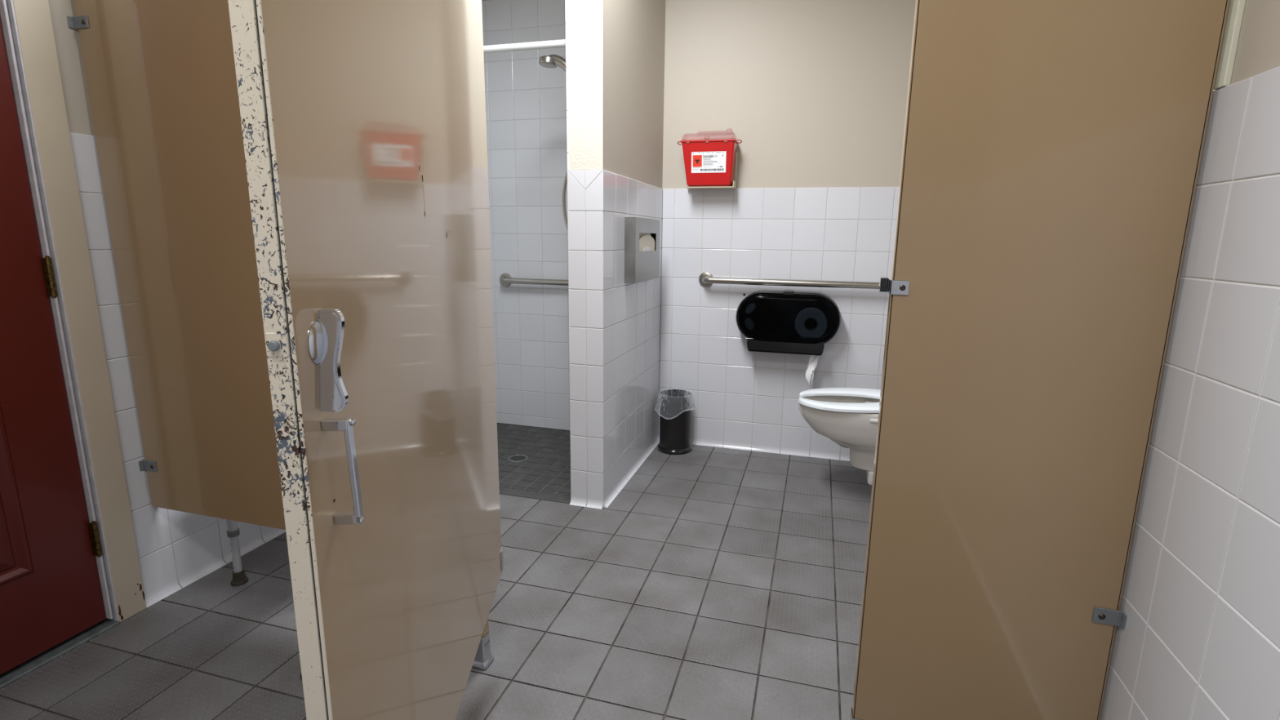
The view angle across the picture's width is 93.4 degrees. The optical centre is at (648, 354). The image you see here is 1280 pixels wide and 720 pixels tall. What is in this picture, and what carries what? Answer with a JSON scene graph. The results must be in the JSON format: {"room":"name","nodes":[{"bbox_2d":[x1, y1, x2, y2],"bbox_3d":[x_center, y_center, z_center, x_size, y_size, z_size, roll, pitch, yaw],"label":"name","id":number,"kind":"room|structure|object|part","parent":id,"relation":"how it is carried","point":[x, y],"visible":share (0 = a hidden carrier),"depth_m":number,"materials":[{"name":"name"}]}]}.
{"room":"public restroom","nodes":[
{"label":"public restroom","id":0,"kind":"room"},
{"bbox_2d":[48,0,285,608],"bbox_3d":[-1.522,-0.446,1.828,0.166,2.620,3.693,4,11,15],"label":"wall","id":1,"kind":"structure","parent":0,"point":[175,549],"depth_m":1.75,"materials":[{"name":"white tile"}]},
{"bbox_2d":[0,0,146,688],"bbox_3d":[-1.690,-0.197,1.114,0.092,2.162,1.091,4,11,15],"label":"door","id":2,"kind":"structure","parent":1,"relation":"in","point":[70,574],"depth_m":1.56,"materials":[{"name":"red paint"}]},
{"bbox_3d":[-1.688,-0.158,1.117,0.046,2.038,0.909,4,11,15],"label":"panel","id":3,"kind":"part","parent":2,"relation":"part of","materials":[{"name":"red paint"}]},
{"bbox_2d":[66,0,285,529],"bbox_3d":[-1.086,-0.249,1.578,0.874,1.500,0.038,4,11,15],"label":"partition panel","id":4,"kind":"object","parent":1,"relation":"attached to","point":[161,77],"visible":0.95,"depth_m":1.61,"materials":[{"name":"beige metal"}]},
{"bbox_2d":[0,422,871,719],"bbox_3d":[-0.265,0.866,1.718,2.813,0.120,3.793,4,11,15],"label":"floor","id":5,"kind":"structure","parent":0,"point":[717,583],"depth_m":1.81,"materials":[{"name":"tile"}]},
{"bbox_2d":[226,519,248,586],"bbox_3d":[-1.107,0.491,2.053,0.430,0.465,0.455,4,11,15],"label":"partition leg","id":6,"kind":"object","parent":5,"relation":"on","point":[239,578],"visible":0.2,"depth_m":1.94,"materials":[{"name":"grey metal"}]},
{"bbox_3d":[-1.329,0.513,1.919,0.028,0.432,0.028,4,11,15],"label":"leg","id":7,"kind":"part","parent":6,"relation":"part of","materials":[{"name":"grey metal"}]},
{"bbox_2d":[471,617,493,670],"bbox_3d":[-0.537,-0.204,1.439,0.271,2.080,0.047,4,11,15],"label":"partition leg","id":8,"kind":"object","parent":5,"relation":"on","point":[483,657],"visible":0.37,"depth_m":1.58,"materials":[{"name":"grey metal"}]},
{"bbox_2d":[227,0,503,719],"bbox_3d":[-0.327,-0.110,0.944,0.052,1.510,0.898,0,11,-4],"label":"door","id":9,"kind":"structure","parent":8,"relation":"attached to","point":[363,122],"depth_m":0.70,"materials":[{"name":"beige metal"}]},
{"bbox_3d":[-0.315,-0.008,0.512,0.017,0.021,0.003,0,11,-4],"label":"bolt plate","id":10,"kind":"part","parent":9,"relation":"part of","materials":[{"name":"silver metal"}]},
{"bbox_3d":[-0.292,0.006,0.559,0.024,0.093,0.024,0,11,-4],"label":"latch lever","id":11,"kind":"part","parent":9,"relation":"part of","materials":[{"name":"silver metal"}]},
{"bbox_3d":[-0.293,0.113,0.579,0.025,0.108,0.018,0,11,-4],"label":"pull handle","id":12,"kind":"part","parent":9,"relation":"part of","materials":[{"name":"silver metal"}]},
{"bbox_3d":[-0.536,-0.214,1.438,0.254,2.060,0.026,4,11,15],"label":"panel","id":13,"kind":"part","parent":8,"relation":"part of","materials":[{"name":"beige metal"}]},
{"bbox_2d":[508,454,527,462],"bbox_3d":[-0.669,0.531,3.091,0.098,0.003,0.098,4,11,15],"label":"floor drain","id":14,"kind":"object","parent":5,"relation":"on","point":[516,458],"visible":1,"depth_m":3.09,"materials":[{"name":"silver metal"}]},
{"bbox_2d":[657,389,692,454],"bbox_3d":[0.144,0.358,3.232,0.190,0.310,0.190,4,11,15],"label":"waste bin","id":15,"kind":"object","parent":5,"relation":"on","point":[674,420],"visible":1,"depth_m":3.17,"materials":[{"name":"black paint"}]},
{"bbox_2d":[654,404,695,416],"bbox_3d":[0.141,0.317,3.221,0.217,0.236,0.215,4,11,15],"label":"liner","id":16,"kind":"object","parent":15,"relation":"on","point":[655,404],"visible":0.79,"depth_m":3.15,"materials":[{"name":"white"}]},
{"bbox_2d":[849,0,1229,719],"bbox_3d":[0.690,-0.124,1.114,0.490,2.080,0.052,4,11,15],"label":"partition","id":17,"kind":"object","parent":5,"relation":"on","point":[1052,149],"visible":1,"depth_m":1.12,"materials":[{"name":"beige metal"}]},
{"bbox_2d":[564,0,665,509],"bbox_3d":[-0.108,-0.670,2.764,0.164,2.500,0.976,4,11,15],"label":"wall","id":18,"kind":"structure","parent":0,"point":[615,49],"depth_m":2.49,"materials":[{"name":"white tile"}]},
{"bbox_2d":[483,38,565,53],"bbox_3d":[-0.751,-1.207,2.401,0.950,0.052,0.052,4,11,15],"label":"shower rod","id":19,"kind":"object","parent":18,"relation":"attached to","point":[553,43],"visible":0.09,"depth_m":2.32,"materials":[{"name":"white metal"}]},
{"bbox_2d":[538,54,568,231],"bbox_3d":[-0.348,-0.903,2.676,0.280,0.807,0.082,4,11,15],"label":"shower","id":20,"kind":"object","parent":18,"relation":"attached to","point":[551,61],"visible":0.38,"depth_m":2.61,"materials":[{"name":"silver metal"}]},
{"bbox_3d":[-0.334,-1.198,2.617,0.228,0.204,0.044,4,11,15],"label":"handle","id":21,"kind":"part","parent":20,"relation":"part of","materials":[{"name":"silver metal"}]},
{"bbox_2d":[624,217,659,283],"bbox_3d":[-0.024,-0.482,2.775,0.050,0.280,0.402,4,11,15],"label":"dispenser","id":22,"kind":"object","parent":18,"relation":"attached to","point":[639,266],"visible":0.96,"depth_m":2.63,"materials":[{"name":"silver metal"}]},
{"bbox_2d":[639,232,654,251],"bbox_3d":[-0.013,-0.502,2.756,0.016,0.135,0.288,4,11,15],"label":"cover","id":23,"kind":"object","parent":22,"relation":"in","point":[646,242],"visible":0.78,"depth_m":2.74,"materials":[{"name":"beige paper"}]},
{"bbox_2d":[481,0,915,461],"bbox_3d":[0.244,-0.688,3.193,2.813,2.620,0.166,4,11,15],"label":"wall","id":24,"kind":"structure","parent":0,"point":[814,93],"depth_m":3.07,"materials":[{"name":"white tile"}]},
{"bbox_2d":[499,273,568,286],"bbox_3d":[-0.501,-0.402,3.353,0.763,0.078,0.072,4,11,15],"label":"grab bar","id":25,"kind":"object","parent":24,"relation":"attached to","point":[507,280],"visible":0.45,"depth_m":3.37,"materials":[{"name":"silver metal"}]},
{"bbox_2d":[677,128,742,189],"bbox_3d":[0.303,-0.969,2.984,0.321,0.282,0.140,4,11,15],"label":"sharps container","id":26,"kind":"object","parent":24,"relation":"attached to","point":[709,164],"visible":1,"depth_m":2.94,"materials":[{"name":"red plastic"}]},
{"bbox_3d":[0.301,-1.063,2.953,0.262,0.034,0.102,4,11,15],"label":"lid","id":27,"kind":"part","parent":26,"relation":"part of","materials":[{"name":"clear plastic"}]},
{"bbox_2d":[735,289,840,355],"bbox_3d":[0.697,-0.167,3.024,0.509,0.309,0.128,4,11,15],"label":"dispenser","id":28,"kind":"object","parent":24,"relation":"attached to","point":[771,321],"visible":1,"depth_m":2.97,"materials":[{"name":"black plastic"}]},
{"bbox_2d":[805,355,818,386],"bbox_3d":[0.807,-0.040,3.020,0.154,0.390,0.082,4,11,15],"label":"toilet paper roll","id":29,"kind":"object","parent":28,"relation":"in","point":[813,360],"visible":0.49,"depth_m":3.01,"materials":[{"name":"white paper"}]},
{"bbox_2d":[698,271,890,288],"bbox_3d":[0.735,-0.358,3.007,0.995,0.078,0.072,4,11,15],"label":"grab bar","id":30,"kind":"object","parent":24,"relation":"attached to","point":[707,281],"visible":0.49,"depth_m":2.99,"materials":[{"name":"silver metal"}]},
{"bbox_2d":[1099,0,1279,719],"bbox_3d":[1.019,-0.271,1.107,0.166,2.620,3.743,4,11,15],"label":"wall","id":31,"kind":"structure","parent":0,"point":[1199,639],"depth_m":0.93,"materials":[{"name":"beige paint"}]},
{"bbox_2d":[797,387,880,484],"bbox_3d":[0.984,0.204,2.593,0.662,0.710,0.372,4,11,15],"label":"toilet","id":32,"kind":"object","parent":31,"relation":"attached to","point":[848,417],"visible":0.45,"depth_m":2.54,"materials":[{"name":"white ceramic"}]},
{"bbox_3d":[0.901,0.193,2.615,0.480,0.042,0.372,4,11,15],"label":"seat","id":33,"kind":"part","parent":32,"relation":"part of","materials":[{"name":"white plastic"}]},
{"bbox_2d":[1213,0,1245,89],"bbox_3d":[0.933,-0.911,0.881,0.009,0.978,0.028,4,11,15],"label":"trim","id":34,"kind":"structure","parent":31,"relation":"attached to","point":[1236,7],"depth_m":0.96,"materials":[{"name":"beige"}]}
]}

